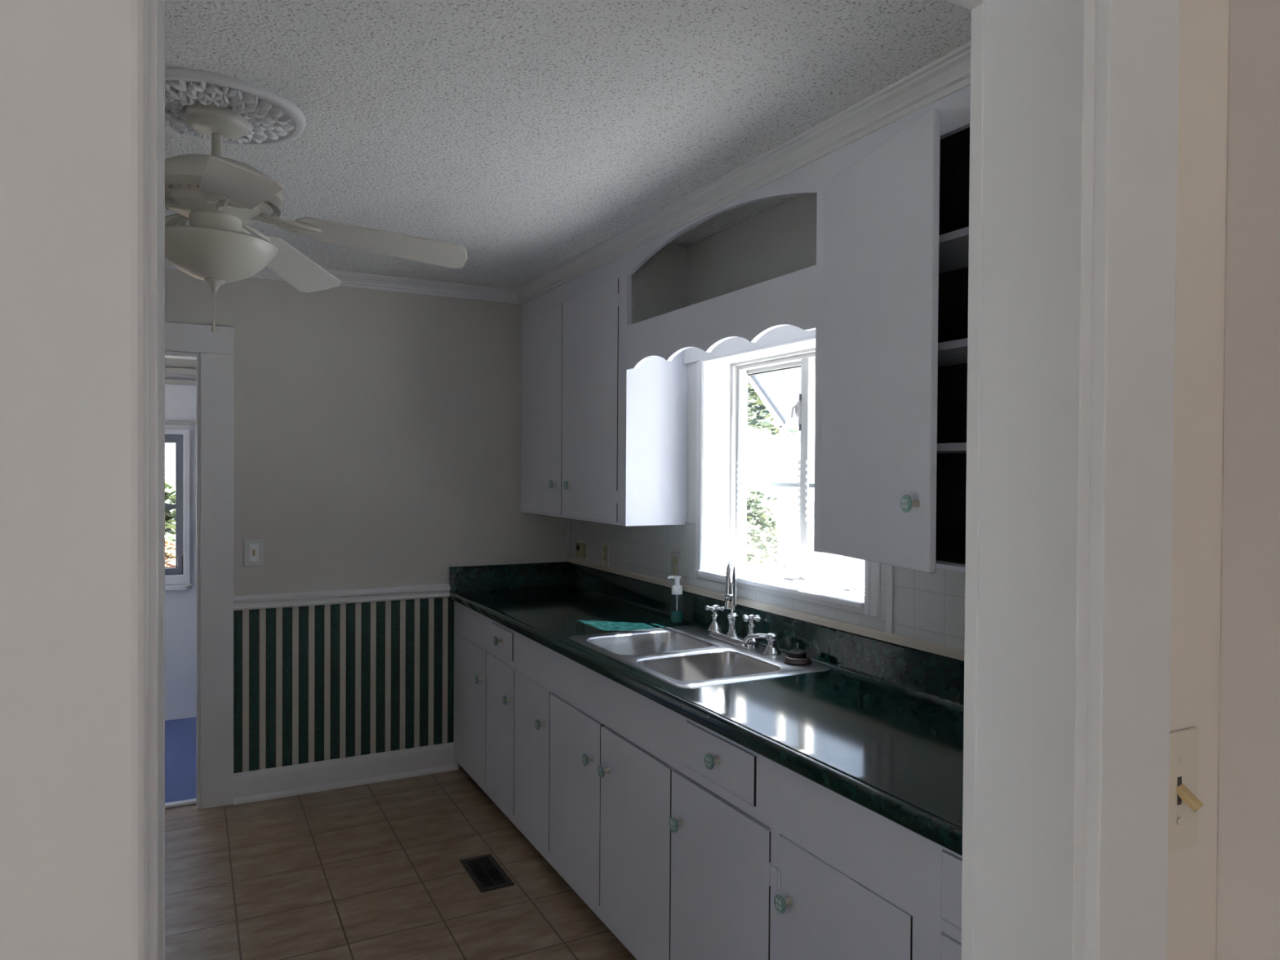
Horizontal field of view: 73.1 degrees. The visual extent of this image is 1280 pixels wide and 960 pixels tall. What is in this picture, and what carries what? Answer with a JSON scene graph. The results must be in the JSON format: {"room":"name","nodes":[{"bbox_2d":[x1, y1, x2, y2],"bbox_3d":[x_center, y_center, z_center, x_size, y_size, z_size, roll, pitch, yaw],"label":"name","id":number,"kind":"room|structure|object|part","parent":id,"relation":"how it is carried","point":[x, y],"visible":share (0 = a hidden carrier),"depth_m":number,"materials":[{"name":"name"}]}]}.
{"room":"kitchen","nodes":[
{"label":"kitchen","id":0,"kind":"room"},
{"bbox_2d":[164,373,196,720],"bbox_3d":[-3.094,0.163,5.164,4.500,2.600,0.100,0,1,-28],"label":"wall","id":1,"kind":"structure","parent":0,"point":[180,400],"depth_m":5.27,"materials":[{"name":"paint"}]},
{"bbox_2d":[164,428,191,591],"bbox_3d":[-3.216,0.178,5.038,1.066,0.972,0.130,0,1,-28],"label":"window","id":2,"kind":"structure","parent":1,"relation":"in","point":[182,506],"depth_m":5.26,"materials":[{"name":"paint"}]},
{"bbox_3d":[-3.214,0.163,5.090,0.838,0.030,0.020,0,1,-28],"label":"meeting rail","id":3,"kind":"part","parent":2,"relation":"part of","materials":[{"name":"grey wood"}]},
{"bbox_3d":[-3.213,0.150,5.090,0.920,0.853,0.040,0,1,-28],"label":"sash","id":4,"kind":"part","parent":2,"relation":"part of","materials":[{"name":"grey wood"}]},
{"bbox_3d":[-3.205,0.650,5.017,1.066,0.028,0.070,0,1,-28],"label":"sill","id":5,"kind":"part","parent":2,"relation":"part of","materials":[{"name":"white paint"}]},
{"bbox_2d":[164,357,196,425],"bbox_3d":[-3.115,-0.543,5.044,4.350,0.415,0.075,0,1,-28],"label":"trim","id":6,"kind":"structure","parent":1,"relation":"attached to","point":[172,366],"depth_m":5.21,"materials":[{"name":"beige paint"}]},
{"bbox_2d":[164,269,567,773],"bbox_3d":[-2.000,0.270,3.933,3.599,2.528,0.090,0,1,-28],"label":"wall","id":7,"kind":"structure","parent":0,"point":[377,433],"depth_m":4.21,"materials":[{"name":"paint"}]},
{"bbox_2d":[164,321,234,808],"bbox_3d":[-2.342,0.394,3.749,1.041,2.181,0.122,0,1,-28],"label":"door frame","id":8,"kind":"structure","parent":7,"relation":"in","point":[215,361],"depth_m":3.90,"materials":[{"name":"white paint"}]},
{"bbox_3d":[-2.313,-0.633,3.693,1.041,0.126,0.022,0,1,-28],"label":"casing","id":9,"kind":"part","parent":8,"relation":"part of","materials":[{"name":"white paint"}]},
{"bbox_3d":[-1.919,0.457,3.916,0.136,2.055,0.020,0,1,-28],"label":"casing","id":10,"kind":"part","parent":8,"relation":"part of","materials":[{"name":"white paint"}]},
{"bbox_2d":[244,539,262,566],"bbox_3d":[-1.784,0.336,3.985,0.080,0.121,0.020,0,1,-28],"label":"light switch","id":11,"kind":"object","parent":7,"relation":"attached to","point":[253,548],"visible":1,"depth_m":3.99,"materials":[{"name":"white plastic"}]},
{"bbox_3d":[-1.785,0.336,3.987,0.040,0.083,0.004,0,1,-28],"label":"plate","id":12,"kind":"part","parent":11,"relation":"part of","materials":[{"name":"white plastic"}]},
{"bbox_2d":[233,583,450,610],"bbox_3d":[-1.415,0.565,4.176,0.998,0.069,0.028,0,1,-28],"label":"trim","id":13,"kind":"structure","parent":7,"relation":"attached to","point":[252,602],"depth_m":4.16,"materials":[{"name":"white paint"}]},
{"bbox_2d":[164,258,520,304],"bbox_3d":[-2.083,-0.962,3.786,3.314,0.061,0.060,0,1,-28],"label":"trim","id":14,"kind":"structure","parent":7,"relation":"attached to","point":[348,279],"depth_m":4.29,"materials":[{"name":"white paint"}]},
{"bbox_2d":[233,742,458,804],"bbox_3d":[-1.399,1.417,4.196,1.045,0.136,0.030,0,1,-28],"label":"baseboard","id":15,"kind":"structure","parent":7,"relation":"attached to","point":[262,784],"depth_m":4.17,"materials":[{"name":"white paint"}]},
{"bbox_2d":[448,561,568,591],"bbox_3d":[-0.686,0.508,4.560,0.650,0.124,0.022,0,1,-28],"label":"backsplash","id":16,"kind":"structure","parent":7,"relation":"attached to","point":[468,578],"depth_m":4.54,"materials":[{"name":"green stone"}]},
{"bbox_2d":[514,41,970,304],"bbox_3d":[0.211,-0.938,2.908,0.060,0.061,3.743,0,1,-28],"label":"trim","id":17,"kind":"structure","parent":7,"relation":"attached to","point":[949,73],"depth_m":2.49,"materials":[{"name":"white paint"}]},
{"bbox_2d":[164,716,636,959],"bbox_3d":[-1.051,1.545,1.255,4.500,0.053,8.957,0,1,-28],"label":"floor","id":18,"kind":"structure","parent":0,"point":[374,871],"depth_m":3.22,"materials":[{"name":"beige tile"}]},
{"bbox_2d":[453,600,515,824],"bbox_3d":[-0.473,1.053,4.160,0.679,0.876,0.937,0,1,-28],"label":"base cabinet","id":19,"kind":"object","parent":18,"relation":"on","point":[484,648],"visible":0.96,"depth_m":3.96,"materials":[{"name":"white paint"}]},
{"bbox_3d":[-0.817,1.088,4.182,0.020,0.608,0.506,0,1,-28],"label":"door","id":20,"kind":"part","parent":19,"relation":"part of","materials":[{"name":"white paint"}]},
{"bbox_3d":[-0.608,1.094,3.783,0.020,0.608,0.387,0,1,-28],"label":"door","id":21,"kind":"part","parent":19,"relation":"part of","materials":[{"name":"white paint"}]},
{"bbox_3d":[-0.590,0.701,3.748,0.020,0.117,0.268,0,1,-28],"label":"drawer","id":22,"kind":"part","parent":19,"relation":"part of","materials":[{"name":"white paint"}]},
{"bbox_2d":[448,561,964,856],"bbox_3d":[0.184,0.551,2.916,0.669,0.162,3.742,0,1,-28],"label":"countertop","id":23,"kind":"structure","parent":19,"relation":"on","point":[881,729],"depth_m":2.42,"materials":[{"name":"green stone"}]},
{"bbox_2d":[667,575,683,623],"bbox_3d":[0.149,0.490,3.540,0.060,0.194,0.054,0,1,-39],"label":"hand soap bottle","id":24,"kind":"object","parent":23,"relation":"on","point":[677,615],"visible":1,"depth_m":3.53,"materials":[{"name":"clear plastic"}]},
{"bbox_2d":[568,625,830,688],"bbox_3d":[0.169,0.684,2.982,0.562,0.188,0.860,0,1,-28],"label":"sink","id":25,"kind":"object","parent":23,"relation":"in","point":[685,656],"visible":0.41,"depth_m":2.96,"materials":[{"name":"grey metal"}]},
{"bbox_3d":[0.031,0.685,3.131,0.381,0.182,0.339,0,1,-28],"label":"bowl","id":26,"kind":"part","parent":25,"relation":"part of","materials":[{"name":"silver metal"}]},
{"bbox_3d":[0.218,0.690,2.773,0.381,0.182,0.336,0,1,-28],"label":"bowl","id":27,"kind":"part","parent":25,"relation":"part of","materials":[{"name":"silver metal"}]},
{"bbox_2d":[742,632,781,655],"bbox_3d":[0.424,0.556,2.965,0.132,0.071,0.064,1,1,41],"label":"soap dispenser","id":28,"kind":"object","parent":25,"relation":"on","point":[771,649],"visible":1,"depth_m":2.93,"materials":[{"name":"silver metal"}]},
{"bbox_2d":[782,643,812,665],"bbox_3d":[0.514,0.563,2.812,0.094,0.062,0.094,0,1,-28],"label":"stopper","id":29,"kind":"object","parent":25,"relation":"on","point":[797,656],"visible":1,"depth_m":2.79,"materials":[{"name":"grey metal"}]},
{"bbox_2d":[704,560,761,649],"bbox_3d":[0.316,0.436,3.120,0.133,0.306,0.310,0,1,-28],"label":"kitchen faucet","id":30,"kind":"object","parent":23,"relation":"on","point":[732,637],"visible":1,"depth_m":3.11,"materials":[{"name":"silver metal"}]},
{"bbox_3d":[0.283,0.516,3.242,0.065,0.096,0.065,0,1,-28],"label":"handle","id":31,"kind":"part","parent":30,"relation":"part of","materials":[{"name":"silver metal"}]},
{"bbox_3d":[0.323,0.425,3.083,0.051,0.281,0.158,1,1,17],"label":"spout","id":32,"kind":"part","parent":30,"relation":"part of","materials":[{"name":"silver metal"}]},
{"bbox_3d":[0.338,0.577,3.136,0.060,0.025,0.280,0,1,-28],"label":"plate","id":33,"kind":"part","parent":30,"relation":"part of","materials":[{"name":"silver metal"}]},
{"bbox_3d":[0.393,0.519,3.031,0.063,0.096,0.063,0,1,3],"label":"handle","id":34,"kind":"part","parent":30,"relation":"part of","materials":[{"name":"silver metal"}]},
{"bbox_2d":[459,853,514,892],"bbox_3d":[-0.588,1.498,3.297,0.128,0.005,0.284,0,1,-28],"label":"floor vent","id":35,"kind":"object","parent":18,"relation":"in","point":[480,868],"visible":1,"depth_m":3.29,"materials":[{"name":"brown metal"}]},
{"bbox_2d":[514,631,550,862],"bbox_3d":[-0.164,1.062,3.569,0.679,0.876,0.397,0,1,-28],"label":"base cabinet","id":36,"kind":"object","parent":18,"relation":"on","point":[532,659],"visible":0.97,"depth_m":3.41,"materials":[{"name":"white paint"}]},
{"bbox_2d":[549,648,671,959],"bbox_3d":[0.141,1.071,2.984,0.679,0.876,0.922,0,1,-28],"label":"base cabinet","id":37,"kind":"object","parent":18,"relation":"on","point":[611,744],"visible":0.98,"depth_m":2.76,"materials":[{"name":"white paint"}]},
{"bbox_3d":[-0.228,1.107,3.056,0.020,0.603,0.448,0,1,-28],"label":"door","id":38,"kind":"part","parent":37,"relation":"part of","materials":[{"name":"white paint"}]},
{"bbox_3d":[-0.169,0.936,2.896,0.024,0.022,0.022,0,1,-28],"label":"knob","id":39,"kind":"part","parent":37,"relation":"part of","materials":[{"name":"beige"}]},
{"bbox_3d":[-0.110,0.937,2.783,0.024,0.022,0.022,0,1,-28],"label":"knob","id":40,"kind":"part","parent":37,"relation":"part of","materials":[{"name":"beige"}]},
{"bbox_3d":[-0.015,1.115,2.648,0.020,0.601,0.464,0,1,-28],"label":"door","id":41,"kind":"part","parent":37,"relation":"part of","materials":[{"name":"white paint"}]},
{"bbox_2d":[669,710,775,959],"bbox_3d":[0.467,1.080,2.361,0.679,0.876,0.484,0,1,-28],"label":"base cabinet","id":42,"kind":"object","parent":18,"relation":"on","point":[722,821],"visible":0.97,"depth_m":2.20,"materials":[{"name":"white paint"}]},
{"bbox_3d":[0.107,0.944,2.368,0.024,0.022,0.022,0,1,-28],"label":"knob","id":43,"kind":"part","parent":42,"relation":"part of","materials":[{"name":"beige"}]},
{"bbox_3d":[0.191,0.717,2.206,0.024,0.022,0.022,0,1,-28],"label":"knob","id":44,"kind":"part","parent":42,"relation":"part of","materials":[{"name":"beige"}]},
{"bbox_3d":[0.208,0.723,2.221,0.020,0.120,0.322,0,1,-28],"label":"drawer","id":45,"kind":"part","parent":42,"relation":"part of","materials":[{"name":"white paint"}]},
{"bbox_2d":[773,762,929,959],"bbox_3d":[0.688,1.086,1.939,0.679,0.876,0.470,0,1,-28],"label":"base cabinet","id":46,"kind":"object","parent":18,"relation":"on","point":[851,882],"visible":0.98,"depth_m":1.79,"materials":[{"name":"white paint"}]},
{"bbox_3d":[0.329,0.950,1.942,0.024,0.022,0.022,0,1,-28],"label":"knob","id":47,"kind":"part","parent":46,"relation":"part of","materials":[{"name":"beige"}]},
{"bbox_3d":[0.422,1.123,1.813,0.020,0.608,0.409,0,1,-28],"label":"door","id":48,"kind":"part","parent":46,"relation":"part of","materials":[{"name":"white paint"}]},
{"bbox_2d":[928,840,962,959],"bbox_3d":[0.919,1.093,1.497,0.679,0.876,0.526,0,1,-28],"label":"base cabinet","id":49,"kind":"object","parent":18,"relation":"on","point":[945,866],"visible":0.04,"depth_m":1.55,"materials":[{"name":"white paint"}]},
{"bbox_3d":[0.652,0.910,1.372,0.020,0.176,0.432,0,1,-28],"label":"drawer","id":50,"kind":"part","parent":49,"relation":"part of","materials":[{"name":"white paint"}]},
{"bbox_3d":[0.653,0.733,1.370,0.020,0.121,0.432,0,1,-28],"label":"drawer","id":51,"kind":"part","parent":49,"relation":"part of","materials":[{"name":"white paint"}]},
{"bbox_2d":[164,0,971,289],"bbox_3d":[-1.089,-1.028,2.213,3.819,0.120,3.948,0,1,-28],"label":"ceiling","id":52,"kind":"structure","parent":0,"point":[525,136],"depth_m":2.17,"materials":[{"name":"white paint"}]},
{"bbox_2d":[164,67,306,146],"bbox_3d":[-1.114,-0.959,2.249,0.454,0.030,0.454,0,1,-28],"label":"ceiling medallion","id":53,"kind":"object","parent":52,"relation":"attached to","point":[273,118],"visible":0.61,"depth_m":2.19,"materials":[{"name":"white paint"}]},
{"bbox_2d":[164,102,466,332],"bbox_3d":[-1.093,-0.675,2.246,1.256,0.571,1.225,1,1,-28],"label":"ceiling fan","id":54,"kind":"object","parent":53,"relation":"hanging from","point":[218,196],"visible":0.82,"depth_m":2.23,"materials":[{"name":"white metal"}]},
{"bbox_3d":[-1.127,-0.407,2.280,0.011,0.033,0.010,1,1,-28],"label":"pull knob","id":55,"kind":"part","parent":54,"relation":"part of","materials":[{"name":"beige plastic"}]},
{"bbox_3d":[-1.125,-0.458,2.280,0.003,0.074,0.003,1,1,-28],"label":"pull chain","id":56,"kind":"part","parent":54,"relation":"part of","materials":[{"name":"white metal"}]},
{"bbox_3d":[-1.122,-0.580,2.278,0.306,0.107,0.306,1,1,-28],"label":"lamp shade","id":57,"kind":"part","parent":54,"relation":"part of","materials":[{"name":"white glass"}]},
{"bbox_3d":[-0.897,-0.648,1.914,0.141,0.080,0.453,1,1,-32],"label":"blade","id":58,"kind":"part","parent":54,"relation":"part of","materials":[{"name":"grey"}]},
{"bbox_3d":[-1.087,-0.668,2.700,0.141,0.080,0.453,2,1,4],"label":"blade","id":59,"kind":"part","parent":54,"relation":"part of","materials":[{"name":"grey wood"}]},
{"bbox_3d":[-0.706,-0.652,2.376,0.453,0.080,0.141,1,1,-14],"label":"blade","id":60,"kind":"part","parent":54,"relation":"part of","materials":[{"name":"grey wood"}]},
{"bbox_2d":[686,362,880,617],"bbox_3d":[0.552,0.296,3.087,0.140,2.528,3.953,0,1,-28],"label":"wall","id":61,"kind":"structure","parent":0,"point":[691,367],"depth_m":3.56,"materials":[{"name":"paint"}]},
{"bbox_2d":[566,518,569,557],"bbox_3d":[-0.390,0.296,4.713,0.012,0.253,0.018,0,1,-28],"label":"trim","id":62,"kind":"structure","parent":61,"relation":"attached to","point":[568,519],"depth_m":4.71,"materials":[{"name":"paint"}]},
{"bbox_2d":[575,540,586,559],"bbox_3d":[-0.314,0.369,4.552,0.026,0.095,0.115,0,1,-28],"label":"wall outlet","id":63,"kind":"object","parent":61,"relation":"attached to","point":[580,546],"visible":1,"depth_m":4.53,"materials":[{"name":"beige plastic"}]},
{"bbox_2d":[520,253,687,525],"bbox_3d":[-0.234,-0.403,4.090,0.322,1.162,1.247,0,1,-28],"label":"upper cabinet","id":64,"kind":"object","parent":61,"relation":"attached to","point":[602,441],"visible":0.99,"depth_m":3.73,"materials":[{"name":"white paint"}]},
{"bbox_3d":[-0.487,-0.340,4.325,0.019,1.003,0.540,0,1,-28],"label":"door","id":65,"kind":"part","parent":64,"relation":"part of","materials":[{"name":"white paint"}]},
{"bbox_3d":[-0.335,-0.403,4.037,0.018,1.162,1.247,0,1,-28],"label":"frame","id":66,"kind":"part","parent":64,"relation":"part of","materials":[{"name":"white paint"}]},
{"bbox_3d":[-0.223,-0.332,3.818,0.019,1.003,0.594,0,1,-28],"label":"door","id":67,"kind":"part","parent":64,"relation":"part of","materials":[{"name":"white paint"}]},
{"bbox_3d":[0.076,-0.395,3.558,0.266,1.162,0.016,0,1,-28],"label":"panel","id":68,"kind":"part","parent":64,"relation":"part of","materials":[{"name":"white paint"}]},
{"bbox_2d":[601,541,608,565],"bbox_3d":[-0.174,0.366,4.304,0.008,0.115,0.075,0,1,-28],"label":"wall outlet","id":69,"kind":"object","parent":61,"relation":"attached to","point":[605,545],"visible":1,"depth_m":4.29,"materials":[{"name":"beige plastic"}]},
{"bbox_2d":[671,551,679,575],"bbox_3d":[0.150,0.365,3.683,0.008,0.115,0.075,0,1,-28],"label":"wall outlet","id":70,"kind":"object","parent":61,"relation":"attached to","point":[675,557],"visible":0.86,"depth_m":3.68,"materials":[{"name":"grey plastic"}]},
{"bbox_2d":[672,556,676,564],"bbox_3d":[0.147,0.345,3.682,0.002,0.033,0.033,0,1,-28],"label":"socket","id":71,"kind":"object","parent":70,"relation":"attached to","point":[674,558],"depth_m":3.68,"materials":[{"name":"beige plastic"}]},
{"bbox_2d":[672,566,676,573],"bbox_3d":[0.147,0.385,3.682,0.002,0.033,0.033,0,1,-28],"label":"socket","id":72,"kind":"object","parent":70,"relation":"attached to","point":[674,568],"depth_m":3.68,"materials":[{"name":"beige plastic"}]},
{"bbox_2d":[626,160,817,369],"bbox_3d":[0.348,-0.702,3.018,0.284,0.531,1.185,0,1,-28],"label":"window valance","id":73,"kind":"object","parent":61,"relation":"attached to","point":[755,276],"visible":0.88,"depth_m":3.08,"materials":[{"name":"white paint"}]},
{"bbox_2d":[564,561,964,710],"bbox_3d":[0.463,0.532,3.062,0.040,0.124,3.742,0,1,-28],"label":"backsplash","id":74,"kind":"structure","parent":61,"relation":"attached to","point":[940,678],"depth_m":2.82,"materials":[{"name":"green stone"}]},
{"bbox_2d":[565,557,964,661],"bbox_3d":[0.472,0.458,3.065,0.022,0.024,3.743,0,1,-28],"label":"trim","id":75,"kind":"structure","parent":61,"relation":"attached to","point":[958,654],"depth_m":2.89,"materials":[{"name":"beige wood"}]},
{"bbox_2d":[569,518,964,649],"bbox_3d":[0.480,0.317,3.067,0.006,0.265,3.742,0,1,-28],"label":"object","id":76,"kind":"structure","parent":61,"relation":"attached to","point":[930,607],"depth_m":2.94,"materials":[{"name":"white tile"}]},
{"bbox_2d":[684,324,880,617],"bbox_3d":[0.627,-0.092,3.189,0.424,1.027,1.153,0,1,-28],"label":"window","id":77,"kind":"structure","parent":61,"relation":"in","point":[724,373],"depth_m":3.48,"materials":[{"name":"white paint"}]},
{"bbox_3d":[0.242,-0.056,3.506,0.020,0.862,0.058,0,1,-28],"label":"casing","id":78,"kind":"part","parent":77,"relation":"part of","materials":[{"name":"white paint"}]},
{"bbox_3d":[0.458,-0.541,3.094,0.020,0.129,1.153,0,1,-28],"label":"casing","id":79,"kind":"part","parent":77,"relation":"part of","materials":[{"name":"white paint"}]},
{"bbox_3d":[0.525,-0.342,3.588,0.199,0.224,0.012,0,1,-28],"label":"roof sash","id":80,"kind":"part","parent":77,"relation":"part of","materials":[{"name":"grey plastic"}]},
{"bbox_3d":[0.517,-0.043,3.606,0.216,0.837,0.024,0,1,-28],"label":"frame","id":81,"kind":"part","parent":77,"relation":"part of","materials":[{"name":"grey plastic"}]},
{"bbox_3d":[0.521,0.379,3.096,0.149,0.018,0.959,0,1,-28],"label":"sill","id":82,"kind":"part","parent":77,"relation":"part of","materials":[{"name":"white paint"}]},
{"bbox_3d":[0.616,-0.048,3.134,0.062,0.842,0.945,0,1,-28],"label":"frame","id":83,"kind":"part","parent":77,"relation":"part of","materials":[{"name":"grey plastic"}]},
{"bbox_3d":[0.817,0.070,3.241,0.024,0.614,0.945,0,1,-28],"label":"rail","id":84,"kind":"part","parent":77,"relation":"part of","materials":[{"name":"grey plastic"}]},
{"bbox_3d":[0.709,-0.031,2.614,0.020,0.885,0.058,0,1,-28],"label":"casing","id":85,"kind":"part","parent":77,"relation":"part of","materials":[{"name":"white paint"}]},
{"bbox_2d":[885,564,893,633],"bbox_3d":[0.740,0.329,2.557,0.006,0.253,0.026,0,1,-28],"label":"trim","id":86,"kind":"structure","parent":61,"relation":"attached to","point":[890,569],"depth_m":2.55,"materials":[{"name":"paint"}]},
{"bbox_2d":[813,84,970,573],"bbox_3d":[0.852,-0.370,1.880,0.445,1.162,1.308,0,1,-28],"label":"upper cabinet","id":87,"kind":"object","parent":61,"relation":"attached to","point":[892,212],"visible":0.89,"depth_m":2.13,"materials":[{"name":"white paint"}]},
{"bbox_3d":[0.608,0.053,1.921,0.024,0.022,0.022,0,1,-15],"label":"knob","id":88,"kind":"part","parent":87,"relation":"part of","materials":[{"name":"beige"}]},
{"bbox_3d":[0.925,0.204,1.926,0.260,0.014,1.276,0,1,-28],"label":"panel","id":89,"kind":"part","parent":87,"relation":"part of","materials":[{"name":"white paint"}]},
{"bbox_2d":[937,442,966,453],"bbox_3d":[0.926,-0.075,1.923,0.250,0.018,1.266,0,1,-28],"label":"shelf","id":90,"kind":"object","parent":87,"relation":"attached to","point":[942,447],"depth_m":2.04,"materials":[{"name":"white paint"}]},
{"bbox_2d":[937,337,967,367],"bbox_3d":[0.927,-0.315,1.921,0.250,0.018,1.266,0,1,-28],"label":"shelf","id":91,"kind":"object","parent":87,"relation":"attached to","point":[953,353],"depth_m":2.12,"materials":[{"name":"white paint"}]},
{"bbox_2d":[938,226,968,274],"bbox_3d":[0.929,-0.571,1.918,0.250,0.018,1.266,0,1,-28],"label":"shelf","id":92,"kind":"object","parent":87,"relation":"attached to","point":[953,246],"depth_m":2.15,"materials":[{"name":"white paint"}]},
{"bbox_2d":[1166,0,1229,959],"bbox_3d":[-0.217,0.321,0.523,3.799,2.528,0.120,0,1,-28],"label":"wall","id":93,"kind":"structure","parent":0,"point":[1204,24],"depth_m":0.85,"materials":[{"name":"paint"}]},
{"bbox_2d":[0,0,1179,959],"bbox_3d":[0.046,0.464,0.654,0.947,2.143,0.140,0,1,-28],"label":"door","id":94,"kind":"structure","parent":93,"relation":"in","point":[1073,106],"depth_m":0.77,"materials":[{"name":"white paint"}]},
{"bbox_3d":[-0.297,0.522,0.408,0.112,2.027,0.016,0,1,-28],"label":"casing","id":95,"kind":"part","parent":94,"relation":"part of","materials":[{"name":"white paint"}]},
{"bbox_3d":[0.447,0.522,0.797,0.103,2.027,0.016,0,1,-28],"label":"casing","id":96,"kind":"part","parent":94,"relation":"part of","materials":[{"name":"white paint"}]},
{"bbox_2d":[1168,726,1203,853],"bbox_3d":[0.525,0.302,0.830,0.066,0.117,0.023,0,1,-28],"label":"light switch","id":97,"kind":"object","parent":93,"relation":"attached to","point":[1184,804],"visible":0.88,"depth_m":0.84,"materials":[{"name":"beige plastic"}]},
{"bbox_2d":[1216,0,1279,959],"bbox_3d":[1.420,0.319,-0.607,0.105,2.478,3.400,0,1,-28],"label":"wall","id":98,"kind":"structure","parent":0,"point":[1248,919],"depth_m":0.85,"materials":[{"name":"paint"}]},
{"label":"outside","id":99,"kind":"structure","parent":0,"visible":0},
{"bbox_2d":[164,509,799,564],"bbox_3d":[7.761,2.387,15.376,52.000,0.050,70.000,0,1,-28],"label":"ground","id":100,"kind":"structure","parent":99,"point":[793,524],"depth_m":33.08,"materials":[{"name":"green plant"}]},
{"bbox_2d":[164,470,175,568],"bbox_3d":[-7.695,0.325,11.779,6.148,4.037,3.216,0,1,-28],"label":"tree","id":101,"kind":"object","parent":100,"relation":"on","point":[170,489],"visible":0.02,"depth_m":11.71,"materials":[{"name":"green plant"}]},
{"bbox_2d":[164,537,175,568],"bbox_3d":[-5.856,1.330,9.370,3.907,2.046,1.670,0,1,-28],"label":"shrub","id":102,"kind":"object","parent":100,"relation":"on","point":[170,547],"visible":0.02,"depth_m":9.35,"materials":[{"name":"green plant"}]},
{"bbox_2d":[746,488,798,563],"bbox_3d":[1.314,0.975,15.604,3.382,2.700,2.021,0,1,-28],"label":"shrub","id":103,"kind":"object","parent":100,"relation":"on","point":[757,516],"visible":0.2,"depth_m":15.64,"materials":[{"name":"green plant"}]},
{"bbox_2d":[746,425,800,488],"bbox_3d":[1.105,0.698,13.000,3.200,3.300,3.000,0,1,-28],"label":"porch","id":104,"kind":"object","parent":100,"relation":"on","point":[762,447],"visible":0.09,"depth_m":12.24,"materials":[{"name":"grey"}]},
{"bbox_2d":[747,369,800,505],"bbox_3d":[0.894,-0.981,19.061,6.052,6.521,4.332,0,1,-28],"label":"tree","id":105,"kind":"object","parent":100,"relation":"on","point":[754,400],"visible":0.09,"depth_m":18.89,"materials":[{"name":"green plant"}]},
{"bbox_2d":[786,442,864,574],"bbox_3d":[5.655,0.856,6.128,3.900,3.200,10.200,0,1,-28],"label":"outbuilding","id":106,"kind":"structure","parent":100,"relation":"on","point":[822,560],"depth_m":9.31,"materials":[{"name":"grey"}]}
]}

